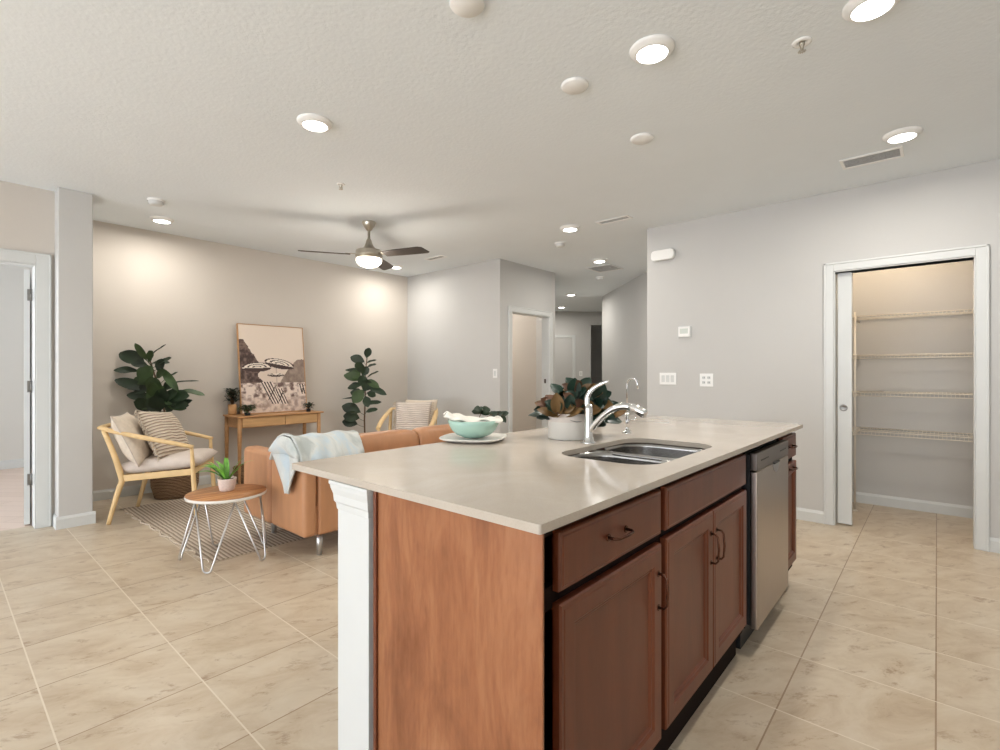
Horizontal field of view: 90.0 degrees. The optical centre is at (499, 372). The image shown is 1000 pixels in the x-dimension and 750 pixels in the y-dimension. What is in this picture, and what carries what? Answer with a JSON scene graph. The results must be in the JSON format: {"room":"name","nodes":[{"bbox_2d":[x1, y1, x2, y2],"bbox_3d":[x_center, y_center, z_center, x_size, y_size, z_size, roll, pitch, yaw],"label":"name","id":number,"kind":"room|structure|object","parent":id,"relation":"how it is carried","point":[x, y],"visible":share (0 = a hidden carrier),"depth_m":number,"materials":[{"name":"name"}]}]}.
{"room":"open-plan kitchen","nodes":[
{"label":"open-plan kitchen","id":0,"kind":"room"},
{"bbox_2d":[0,264,31,460],"bbox_3d":[-5.943,-0.116,4.065,3.540,2.641,4.700,0,0,41],"label":"wall","id":1,"kind":"structure","parent":0,"point":[11,277],"depth_m":6.32,"materials":[{"name":"white paint"}]},
{"bbox_2d":[0,459,23,469],"bbox_3d":[-7.016,1.150,5.335,0.014,0.110,3.800,0,0,41],"label":"baseboard","id":2,"kind":"structure","parent":1,"relation":"attached to","point":[16,463],"depth_m":6.30,"materials":[{"name":"white paint"}]},
{"bbox_2d":[0,180,54,525],"bbox_3d":[-5.269,-0.116,2.055,0.120,2.641,5.160,0,0,41],"label":"wall","id":3,"kind":"structure","parent":0,"point":[27,213],"depth_m":3.87,"materials":[{"name":"grey paint"}]},
{"bbox_2d":[0,248,50,528],"bbox_3d":[-3.902,0.139,3.602,0.144,2.133,0.989,0,0,41],"label":"trim","id":4,"kind":"structure","parent":3,"relation":"attached to","point":[40,264],"depth_m":3.89,"materials":[{"name":"white paint"}]},
{"bbox_2d":[24,269,32,524],"bbox_3d":[-3.937,0.189,4.172,0.049,2.008,0.890,0,0,-43],"label":"door","id":5,"kind":"structure","parent":3,"relation":"in","point":[28,291],"depth_m":3.94,"materials":[{"name":"white paint"}]},
{"bbox_2d":[55,187,92,516],"bbox_3d":[-3.708,-0.116,4.259,0.990,2.641,0.213,0,0,41],"label":"wall pillar","id":6,"kind":"structure","parent":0,"point":[73,209],"depth_m":3.93,"materials":[{"name":"grey paint"}]},
{"bbox_2d":[52,511,95,529],"bbox_3d":[-3.653,1.157,4.210,0.870,0.095,0.241,0,0,41],"label":"baseboard","id":7,"kind":"structure","parent":6,"relation":"attached to","point":[75,520],"depth_m":3.92,"materials":[{"name":"white paint"}]},
{"bbox_2d":[93,220,406,490],"bbox_3d":[-2.659,-0.116,6.121,0.120,2.641,3.972,0,0,41],"label":"wall","id":8,"kind":"structure","parent":0,"point":[152,290],"depth_m":5.54,"materials":[{"name":"beige paint"}]},
{"bbox_2d":[93,472,232,500],"bbox_3d":[-2.643,1.157,6.037,0.014,0.095,3.838,0,0,41],"label":"baseboard","id":9,"kind":"structure","parent":8,"relation":"attached to","point":[105,494],"depth_m":4.90,"materials":[{"name":"white paint"}]},
{"bbox_2d":[407,259,535,433],"bbox_3d":[-0.469,-0.116,8.011,2.990,2.641,1.995,0,0,41],"label":"wall","id":10,"kind":"structure","parent":0,"point":[456,317],"depth_m":6.88,"materials":[{"name":"grey paint"}]},
{"bbox_2d":[493,369,496,377],"bbox_3d":[-0.064,0.005,6.324,0.070,0.115,0.010,0,0,41],"label":"light switch","id":11,"kind":"object","parent":10,"relation":"attached to","point":[494,370],"visible":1,"depth_m":6.32,"materials":[{"name":"white plastic"}]},
{"bbox_2d":[0,0,999,311],"bbox_3d":[-0.521,-1.496,5.635,13.800,0.120,17.200,0,0,41],"label":"ceiling","id":12,"kind":"structure","parent":0,"point":[461,139],"depth_m":2.76,"materials":[{"name":"white paint"}]},
{"bbox_2d":[147,197,164,206],"bbox_3d":[-2.855,-1.413,4.150,0.124,0.045,0.124,0,0,41],"label":"smoke detector","id":13,"kind":"object","parent":12,"relation":"attached to","point":[157,202],"visible":1,"depth_m":4.12,"materials":[{"name":"white plastic"}]},
{"bbox_2d":[149,216,173,223],"bbox_3d":[-3.152,-1.421,4.662,0.194,0.029,0.194,0,0,41],"label":"recessed light","id":14,"kind":"object","parent":12,"relation":"in","point":[159,219],"visible":1,"depth_m":4.62,"materials":[{"name":"white plastic"}]},
{"bbox_2d":[297,113,332,132],"bbox_3d":[-1.058,-1.421,2.860,0.194,0.029,0.194,0,0,41],"label":"recessed light","id":15,"kind":"object","parent":12,"relation":"in","point":[312,122],"visible":1,"depth_m":2.82,"materials":[{"name":"white plastic"}]},
{"bbox_2d":[337,182,344,189],"bbox_3d":[-1.209,-1.415,3.799,0.060,0.042,0.060,0,0,41],"label":"sprinkler","id":16,"kind":"object","parent":12,"relation":"attached to","point":[339,184],"visible":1,"depth_m":3.79,"materials":[{"name":"white plastic"}]},
{"bbox_2d":[298,220,428,269],"bbox_3d":[-1.194,-1.220,4.682,0.990,0.431,1.072,0,0,41],"label":"ceiling fan","id":17,"kind":"object","parent":12,"relation":"hanging from","point":[368,256],"visible":1,"depth_m":4.67,"materials":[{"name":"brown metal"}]},
{"bbox_2d":[392,264,402,268],"bbox_3d":[-1.396,-1.421,6.710,0.194,0.029,0.194,0,0,41],"label":"recessed light","id":18,"kind":"object","parent":12,"relation":"in","point":[396,266],"visible":0.7,"depth_m":6.66,"materials":[{"name":"white"}]},
{"bbox_2d":[424,255,447,260],"bbox_3d":[-0.801,-1.432,6.225,0.320,0.008,0.110,0,0,41],"label":"ceiling vent","id":19,"kind":"object","parent":12,"relation":"in","point":[439,256],"visible":1,"depth_m":6.21,"materials":[{"name":"white plastic"}]},
{"bbox_2d":[450,0,484,17],"bbox_3d":[-0.128,-1.428,1.940,0.136,0.016,0.136,0,0,41],"label":"ceiling plate","id":20,"kind":"object","parent":12,"relation":"attached to","point":[462,8],"visible":1,"depth_m":1.94,"materials":[{"name":"white plastic"}]},
{"bbox_2d":[555,242,564,247],"bbox_3d":[0.663,-1.413,5.524,0.120,0.045,0.120,0,0,41],"label":"smoke detector","id":21,"kind":"object","parent":12,"relation":"attached to","point":[557,244],"visible":1,"depth_m":5.49,"materials":[{"name":"white plastic"}]},
{"bbox_2d":[560,225,579,231],"bbox_3d":[0.691,-1.421,4.934,0.194,0.029,0.194,0,0,41],"label":"recessed light","id":22,"kind":"object","parent":12,"relation":"in","point":[566,228],"visible":1,"depth_m":4.88,"materials":[{"name":"white"}]},
{"bbox_2d":[561,77,588,94],"bbox_3d":[0.374,-1.428,2.493,0.136,0.016,0.136,0,0,41],"label":"ceiling plate","id":23,"kind":"object","parent":12,"relation":"attached to","point":[574,85],"visible":1,"depth_m":2.47,"materials":[{"name":"white plastic"}]},
{"bbox_2d":[592,258,606,262],"bbox_3d":[1.264,-1.421,6.354,0.194,0.029,0.194,0,0,41],"label":"recessed light","id":24,"kind":"object","parent":12,"relation":"in","point":[598,260],"visible":1,"depth_m":6.30,"materials":[{"name":"white"}]},
{"bbox_2d":[585,264,623,272],"bbox_3d":[1.432,-1.432,6.850,0.380,0.008,0.380,0,0,41],"label":"ceiling vent","id":25,"kind":"object","parent":12,"relation":"in","point":[609,267],"visible":1,"depth_m":6.84,"materials":[{"name":"white plastic"}]},
{"bbox_2d":[595,215,632,224],"bbox_3d":[1.067,-1.432,4.685,0.330,0.008,0.110,0,0,41],"label":"ceiling vent","id":26,"kind":"object","parent":12,"relation":"in","point":[625,217],"visible":1,"depth_m":4.68,"materials":[{"name":"white plastic"}]},
{"bbox_2d":[631,133,653,144],"bbox_3d":[0.868,-1.428,3.055,0.136,0.016,0.136,0,0,41],"label":"ceiling plate","id":27,"kind":"object","parent":12,"relation":"attached to","point":[641,138],"visible":1,"depth_m":3.03,"materials":[{"name":"white plastic"}]},
{"bbox_2d":[629,34,674,64],"bbox_3d":[0.674,-1.421,2.216,0.194,0.029,0.194,0,0,41],"label":"recessed light","id":28,"kind":"object","parent":12,"relation":"in","point":[651,49],"visible":1,"depth_m":2.18,"materials":[{"name":"white plastic"}]},
{"bbox_2d":[792,36,811,53],"bbox_3d":[1.310,-1.415,2.169,0.076,0.042,0.076,0,0,41],"label":"sprinkler","id":29,"kind":"object","parent":12,"relation":"attached to","point":[808,39],"visible":1,"depth_m":2.16,"materials":[{"name":"white plastic"}]},
{"bbox_2d":[842,0,900,22],"bbox_3d":[1.444,-1.421,1.940,0.194,0.029,0.194,0,0,41],"label":"recessed light","id":30,"kind":"object","parent":12,"relation":"in","point":[856,11],"visible":1,"depth_m":1.94,"materials":[{"name":"white plastic"}]},
{"bbox_2d":[839,146,903,169],"bbox_3d":[2.479,-1.432,3.338,0.335,0.008,0.190,0,0,41],"label":"ceiling vent","id":31,"kind":"object","parent":12,"relation":"in","point":[897,152],"visible":1,"depth_m":3.33,"materials":[{"name":"white plastic"}]},
{"bbox_2d":[882,126,922,143],"bbox_3d":[2.415,-1.421,3.004,0.194,0.029,0.194,0,0,41],"label":"recessed light","id":32,"kind":"object","parent":12,"relation":"in","point":[904,134],"visible":1,"depth_m":2.97,"materials":[{"name":"white plastic"}]},
{"bbox_2d":[0,467,999,749],"bbox_3d":[-0.521,1.255,5.635,13.800,0.100,17.200,0,0,41],"label":"floor","id":33,"kind":"structure","parent":0,"point":[883,633],"depth_m":2.21,"materials":[{"name":"tile"}]},
{"bbox_2d":[114,343,204,499],"bbox_3d":[-3.299,0.460,4.928,0.767,1.491,0.408,0,0,6],"label":"fiddle leaf fig","id":34,"kind":"object","parent":33,"relation":"on","point":[156,398],"visible":0.81,"depth_m":4.84,"materials":[{"name":"plant"}]},
{"bbox_2d":[150,467,198,499],"bbox_3d":[-3.194,1.040,4.916,0.408,0.330,0.408,0,0,41],"label":"basket","id":35,"kind":"object","parent":33,"relation":"on","point":[169,488],"depth_m":4.75,"materials":[{"name":"brown wicker"}]},
{"bbox_2d":[120,498,303,562],"bbox_3d":[-1.966,1.200,4.511,1.962,0.010,1.995,0,0,41],"label":"area rug","id":36,"kind":"object","parent":33,"relation":"on","point":[170,518],"visible":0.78,"depth_m":3.86,"materials":[{"name":"fabric"}]},
{"bbox_2d":[97,423,217,524],"bbox_3d":[-2.912,0.808,4.302,0.748,0.788,0.657,0,0,-16],"label":"armchair","id":37,"kind":"object","parent":36,"relation":"on","point":[193,458],"visible":0.73,"depth_m":4.08,"materials":[{"name":"brown wood"}]},
{"bbox_2d":[110,412,152,466],"bbox_3d":[-3.053,0.545,4.157,0.259,0.416,0.471,0,0,-29],"label":"throw pillow","id":38,"kind":"object","parent":37,"relation":"on","point":[134,450],"visible":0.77,"depth_m":4.00,"materials":[{"name":"beige fabric"}]},
{"bbox_2d":[134,410,189,461],"bbox_3d":[-2.896,0.530,4.314,0.288,0.449,0.501,0,0,5],"label":"throw pillow","id":39,"kind":"object","parent":37,"relation":"on","point":[163,425],"visible":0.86,"depth_m":4.19,"materials":[{"name":"fabric"}]},
{"bbox_2d":[121,448,217,472],"bbox_3d":[-2.846,0.750,4.321,0.610,0.143,0.524,0,0,-16],"label":"seat cushion","id":40,"kind":"object","parent":37,"relation":"on","point":[201,456],"depth_m":4.12,"materials":[{"name":"fabric"}]},
{"bbox_2d":[178,484,266,573],"bbox_3d":[-1.780,0.990,3.282,0.529,0.430,0.516,0,0,41],"label":"side table","id":41,"kind":"object","parent":33,"relation":"on","point":[242,492],"visible":0.96,"depth_m":3.17,"materials":[{"name":"brown wood"}]},
{"bbox_2d":[200,456,247,491],"bbox_3d":[-1.806,0.665,3.276,0.374,0.220,0.196,0,0,15],"label":"potted plant","id":42,"kind":"object","parent":41,"relation":"on","point":[226,483],"visible":1,"depth_m":3.29,"materials":[{"name":"green plant"}]},
{"bbox_2d":[233,464,243,483],"bbox_3d":[-2.789,1.116,5.532,0.302,0.178,0.302,0,0,41],"label":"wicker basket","id":43,"kind":"object","parent":33,"relation":"on","point":[242,465],"visible":0.26,"depth_m":5.40,"materials":[{"name":"brown wicker"}]},
{"bbox_2d":[223,410,323,483],"bbox_3d":[-2.590,0.833,5.767,0.400,0.745,0.985,0,0,41],"label":"console table","id":44,"kind":"object","parent":33,"relation":"on","point":[238,421],"visible":0.76,"depth_m":5.53,"materials":[{"name":"brown wood"}]},
{"bbox_2d":[224,388,239,414],"bbox_3d":[-2.949,0.311,5.497,0.174,0.299,0.169,0,0,-2],"label":"potted plant","id":45,"kind":"object","parent":44,"relation":"on","point":[232,408],"visible":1,"depth_m":5.48,"materials":[{"name":"green plant"}]},
{"bbox_2d":[237,404,255,415],"bbox_3d":[-2.737,0.399,5.417,0.187,0.121,0.196,0,0,-4],"label":"potted plant","id":46,"kind":"object","parent":44,"relation":"on","point":[246,408],"visible":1,"depth_m":5.39,"materials":[{"name":"green plant"}]},
{"bbox_2d":[236,323,306,414],"bbox_3d":[-2.651,-0.049,5.843,0.146,1.017,0.765,0,0,41],"label":"framed print","id":47,"kind":"object","parent":44,"relation":"on","point":[271,363],"visible":0.98,"depth_m":5.82,"materials":[{"name":"beige paper"}]},
{"bbox_2d":[302,402,313,411],"bbox_3d":[-2.285,0.401,5.971,0.114,0.117,0.163,0,0,41],"label":"potted plant","id":48,"kind":"object","parent":44,"relation":"on","point":[309,404],"visible":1,"depth_m":5.95,"materials":[{"name":"green plant"}]},
{"bbox_2d":[244,424,454,555],"bbox_3d":[-0.956,0.825,4.179,0.920,0.760,1.924,0,0,41],"label":"leather sofa","id":49,"kind":"object","parent":33,"relation":"on","point":[310,509],"visible":0.33,"depth_m":3.42,"materials":[{"name":"orange leather"}]},
{"bbox_2d":[268,430,364,493],"bbox_3d":[-1.233,0.586,3.449,0.447,0.384,0.585,0,0,41],"label":"throw blanket","id":50,"kind":"object","parent":49,"relation":"on","point":[286,449],"visible":0.81,"depth_m":3.27,"materials":[{"name":"white fabric"}]},
{"bbox_2d":[359,429,418,452],"bbox_3d":[-1.046,0.595,3.673,0.211,0.300,1.015,0,0,41],"label":"cushion","id":51,"kind":"object","parent":49,"relation":"on","point":[398,438],"depth_m":3.78,"materials":[{"name":"leather"}]},
{"bbox_2d":[412,424,454,444],"bbox_3d":[-0.425,0.595,4.384,0.211,0.300,0.857,0,0,41],"label":"cushion","id":52,"kind":"object","parent":49,"relation":"on","point":[426,434],"depth_m":4.10,"materials":[{"name":"leather"}]},
{"bbox_2d":[329,480,372,749],"bbox_3d":[-0.383,0.758,1.447,0.192,0.893,0.137,0,0,41],"label":"island post","id":53,"kind":"object","parent":33,"relation":"on","point":[354,504],"visible":0.64,"depth_m":1.40,"materials":[{"name":"white paint"}]},
{"bbox_2d":[342,348,386,432],"bbox_3d":[-1.755,0.441,6.440,0.542,1.528,0.346,0,0,-19],"label":"fiddle leaf fig","id":54,"kind":"object","parent":33,"relation":"on","point":[354,374],"visible":0.78,"depth_m":6.38,"materials":[{"name":"plant"}]},
{"bbox_2d":[376,407,437,430],"bbox_3d":[-1.065,0.814,5.846,0.657,0.788,0.748,0,0,0],"label":"armchair","id":55,"kind":"object","parent":33,"relation":"on","point":[389,412],"visible":0.17,"depth_m":5.91,"materials":[{"name":"brown wood"}]},
{"bbox_2d":[392,401,433,429],"bbox_3d":[-1.036,0.561,5.942,0.505,0.439,0.209,0,0,-2],"label":"throw pillow","id":56,"kind":"object","parent":55,"relation":"on","point":[409,416],"visible":0.71,"depth_m":5.90,"materials":[{"name":"fabric"}]},
{"bbox_2d":[405,399,437,424],"bbox_3d":[-0.965,0.515,6.092,0.404,0.382,0.175,0,0,-2],"label":"throw pillow","id":57,"kind":"object","parent":55,"relation":"on","point":[406,400],"visible":0.17,"depth_m":6.12,"materials":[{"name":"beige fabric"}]},
{"bbox_2d":[373,488,668,749],"bbox_3d":[0.082,0.758,1.387,0.567,0.893,0.633,0,0,41],"label":"base cabinet","id":58,"kind":"object","parent":33,"relation":"on","point":[602,569],"depth_m":1.18,"materials":[{"name":"brown wood"}]},
{"bbox_2d":[292,415,802,534],"bbox_3d":[0.523,0.301,2.226,0.998,0.020,2.496,0,0,41],"label":"countertop","id":59,"kind":"structure","parent":58,"relation":"on","point":[527,480],"depth_m":1.51,"materials":[{"name":"beige stone"}]},
{"bbox_2d":[439,433,506,442],"bbox_3d":[-0.114,0.282,2.172,0.276,0.017,0.276,0,0,12],"label":"serving platter","id":60,"kind":"object","parent":59,"relation":"on","point":[451,437],"visible":0.75,"depth_m":2.13,"materials":[{"name":"white ceramic"}]},
{"bbox_2d":[448,417,498,437],"bbox_3d":[-0.114,0.240,2.172,0.224,0.075,0.224,0,0,41],"label":"serving bowl","id":61,"kind":"object","parent":60,"relation":"on","point":[464,429],"visible":0.88,"depth_m":2.09,"materials":[{"name":"green ceramic"}]},
{"bbox_2d":[443,411,502,423],"bbox_3d":[-0.119,0.196,2.171,0.265,0.064,0.122,0,0,0],"label":"napkin","id":62,"kind":"object","parent":61,"relation":"in","point":[457,417],"visible":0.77,"depth_m":2.13,"materials":[{"name":"white fabric"}]},
{"bbox_2d":[472,406,508,422],"bbox_3d":[-0.042,0.181,2.213,0.175,0.072,0.066,0,0,19],"label":"greenery sprig","id":63,"kind":"object","parent":61,"relation":"in","point":[484,410],"visible":0.88,"depth_m":2.21,"materials":[{"name":"green plant"}]},
{"bbox_2d":[528,377,625,440],"bbox_3d":[0.357,0.155,2.248,0.433,0.271,0.308,0,0,-12],"label":"plant","id":64,"kind":"object","parent":59,"relation":"on","point":[563,410],"visible":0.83,"depth_m":2.18,"materials":[{"name":"green plant"}]},
{"bbox_2d":[581,380,647,443],"bbox_3d":[0.456,0.160,2.012,0.290,0.263,0.060,0,0,41],"label":"kitchen faucet","id":65,"kind":"object","parent":59,"relation":"on","point":[590,425],"visible":1,"depth_m":2.06,"materials":[{"name":"silver metal"}]},
{"bbox_2d":[622,378,637,433],"bbox_3d":[0.629,0.157,2.412,0.080,0.269,0.044,0,0,41],"label":"tap","id":66,"kind":"object","parent":59,"relation":"on","point":[627,420],"visible":1,"depth_m":2.41,"materials":[{"name":"silver metal"}]},
{"bbox_2d":[569,443,704,464],"bbox_3d":[0.534,0.397,1.910,0.390,0.170,0.650,0,0,41],"label":"sink","id":67,"kind":"object","parent":59,"relation":"in","point":[625,453],"visible":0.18,"depth_m":2.10,"materials":[{"name":"metal"}]},
{"bbox_2d":[582,447,745,749],"bbox_3d":[0.542,0.758,1.978,0.653,0.893,0.858,0,0,41],"label":"base cabinet","id":68,"kind":"object","parent":33,"relation":"on","point":[702,537],"visible":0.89,"depth_m":1.71,"materials":[{"name":"brown wood"}]},
{"bbox_2d":[736,440,787,648],"bbox_3d":[1.043,0.773,2.533,0.638,0.864,0.583,0,0,41],"label":"dishwasher","id":69,"kind":"object","parent":33,"relation":"on","point":[766,486],"visible":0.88,"depth_m":2.22,"materials":[{"name":"silver metal"}]},
{"bbox_2d":[774,432,797,570],"bbox_3d":[1.351,0.758,2.903,0.653,0.893,0.340,0,0,41],"label":"base cabinet","id":70,"kind":"object","parent":33,"relation":"on","point":[791,437],"visible":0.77,"depth_m":2.77,"materials":[{"name":"brown wood"}]},
{"bbox_2d":[852,312,857,511],"bbox_3d":[3.100,0.338,4.367,0.039,1.735,0.040,0,0,41],"label":"pole","id":71,"kind":"object","parent":33,"relation":"on","point":[854,509],"visible":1,"depth_m":4.36,"materials":[{"name":"white metal"}]},
{"bbox_2d":[506,260,554,432],"bbox_3d":[0.389,-0.116,6.812,0.120,2.641,1.080,0,0,41],"label":"wall","id":72,"kind":"structure","parent":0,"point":[526,286],"depth_m":6.71,"materials":[{"name":"grey paint"}]},
{"bbox_2d":[508,305,552,432],"bbox_3d":[0.383,0.170,6.787,0.144,2.070,0.965,0,0,41],"label":"door frame","id":73,"kind":"structure","parent":72,"relation":"attached to","point":[547,317],"depth_m":7.06,"materials":[{"name":"white paint"}]},
{"bbox_2d":[536,317,541,428],"bbox_3d":[0.581,-0.116,9.385,0.120,2.641,4.430,0,0,-4],"label":"wall","id":74,"kind":"structure","parent":0,"point":[538,320],"depth_m":7.99,"materials":[{"name":"white paint"}]},
{"bbox_2d":[555,311,601,386],"bbox_3d":[2.155,-0.116,10.568,3.420,2.641,2.520,0,0,-4],"label":"wall","id":75,"kind":"structure","parent":0,"point":[579,324],"depth_m":11.68,"materials":[{"name":"grey paint"}]},
{"bbox_2d":[555,335,575,377],"bbox_3d":[1.294,0.159,11.671,0.934,2.092,0.084,0,0,-4],"label":"trim","id":76,"kind":"structure","parent":75,"relation":"attached to","point":[573,337],"depth_m":11.66,"materials":[{"name":"white paint"}]},
{"bbox_2d":[591,325,601,383],"bbox_3d":[2.723,-0.116,12.857,1.820,2.641,1.970,0,0,-4],"label":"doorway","id":77,"kind":"structure","parent":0,"point":[596,331],"depth_m":13.72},
{"bbox_2d":[602,272,646,416],"bbox_3d":[2.102,-0.116,7.602,0.120,2.641,3.633,0,0,-4],"label":"wall","id":78,"kind":"structure","parent":0,"point":[624,309],"depth_m":7.97,"materials":[{"name":"grey paint"}]},
{"bbox_2d":[647,159,999,538],"bbox_3d":[3.383,-0.116,3.398,4.978,2.641,0.120,0,0,41],"label":"wall","id":79,"kind":"structure","parent":0,"point":[748,284],"depth_m":4.18,"materials":[{"name":"grey paint"}]},
{"bbox_2d":[651,248,674,261],"bbox_3d":[1.583,-1.145,4.858,0.230,0.100,0.050,0,0,41],"label":"door chime","id":80,"kind":"object","parent":79,"relation":"attached to","point":[665,254],"visible":1,"depth_m":4.83,"materials":[{"name":"white plastic"}]},
{"bbox_2d":[660,373,675,384],"bbox_3d":[1.627,0.055,4.847,0.165,0.115,0.010,0,0,41],"label":"light switch","id":81,"kind":"object","parent":79,"relation":"attached to","point":[665,378],"visible":1,"depth_m":4.84,"materials":[{"name":"white plastic"}]},
{"bbox_2d":[678,326,690,337],"bbox_3d":[1.745,-0.390,4.732,0.124,0.110,0.027,0,0,41],"label":"thermostat","id":82,"kind":"object","parent":79,"relation":"attached to","point":[683,331],"visible":1,"depth_m":4.72,"materials":[{"name":"white paint"}]},
{"bbox_2d":[700,374,712,386],"bbox_3d":[1.902,0.065,4.607,0.120,0.120,0.009,0,0,41],"label":"wall socket","id":83,"kind":"object","parent":79,"relation":"attached to","point":[706,380],"visible":1,"depth_m":4.61,"materials":[{"name":"white plastic"}]},
{"bbox_2d":[838,272,851,524],"bbox_3d":[2.732,0.200,3.961,0.094,1.986,0.039,0,0,41],"label":"door","id":84,"kind":"structure","parent":79,"relation":"in","point":[844,279],"depth_m":3.94,"materials":[{"name":"white paint"}]},
{"bbox_2d":[796,507,999,552],"bbox_3d":[3.226,1.157,3.446,4.678,0.095,0.014,0,0,41],"label":"baseboard","id":85,"kind":"structure","parent":79,"relation":"attached to","point":[810,515],"depth_m":4.03,"materials":[{"name":"white paint"}]},
{"bbox_2d":[824,244,988,551],"bbox_3d":[2.985,0.168,3.730,0.947,2.075,0.144,0,0,41],"label":"trim","id":86,"kind":"structure","parent":79,"relation":"attached to","point":[979,254],"depth_m":3.49,"materials":[{"name":"white paint"}]},
{"bbox_2d":[852,260,972,506],"bbox_3d":[3.561,-0.116,3.976,2.270,2.641,0.985,0,0,41],"label":"wall","id":87,"kind":"structure","parent":0,"point":[941,471],"depth_m":4.39,"materials":[{"name":"beige paint"}]},
{"bbox_2d":[852,491,972,517],"bbox_3d":[3.522,1.157,3.931,2.030,0.095,0.865,0,0,41],"label":"baseboard","id":88,"kind":"structure","parent":87,"relation":"attached to","point":[867,498],"depth_m":4.39,"materials":[{"name":"white paint"}]},
{"bbox_2d":[852,427,972,441],"bbox_3d":[3.533,0.519,3.954,2.003,0.044,0.804,0,0,41],"label":"wire shelf","id":89,"kind":"object","parent":87,"relation":"attached to","point":[858,429],"visible":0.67,"depth_m":4.22,"materials":[{"name":"white metal"}]},
{"bbox_2d":[852,309,972,322],"bbox_3d":[3.533,-0.481,3.954,2.003,0.044,0.804,0,0,41],"label":"wire shelf","id":90,"kind":"object","parent":87,"relation":"attached to","point":[955,312],"visible":0.57,"depth_m":4.20,"materials":[{"name":"white metal"}]},
{"bbox_2d":[852,391,972,398],"bbox_3d":[3.533,0.184,3.954,2.003,0.044,0.804,0,0,41],"label":"wire shelf","id":91,"kind":"object","parent":87,"relation":"attached to","point":[853,392],"visible":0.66,"depth_m":4.20,"materials":[{"name":"white metal"}]},
{"bbox_2d":[852,353,972,359],"bbox_3d":[3.533,-0.141,3.954,2.003,0.044,0.804,0,0,41],"label":"wire shelf","id":92,"kind":"object","parent":87,"relation":"attached to","point":[934,354],"visible":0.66,"depth_m":4.16,"materials":[{"name":"white metal"}]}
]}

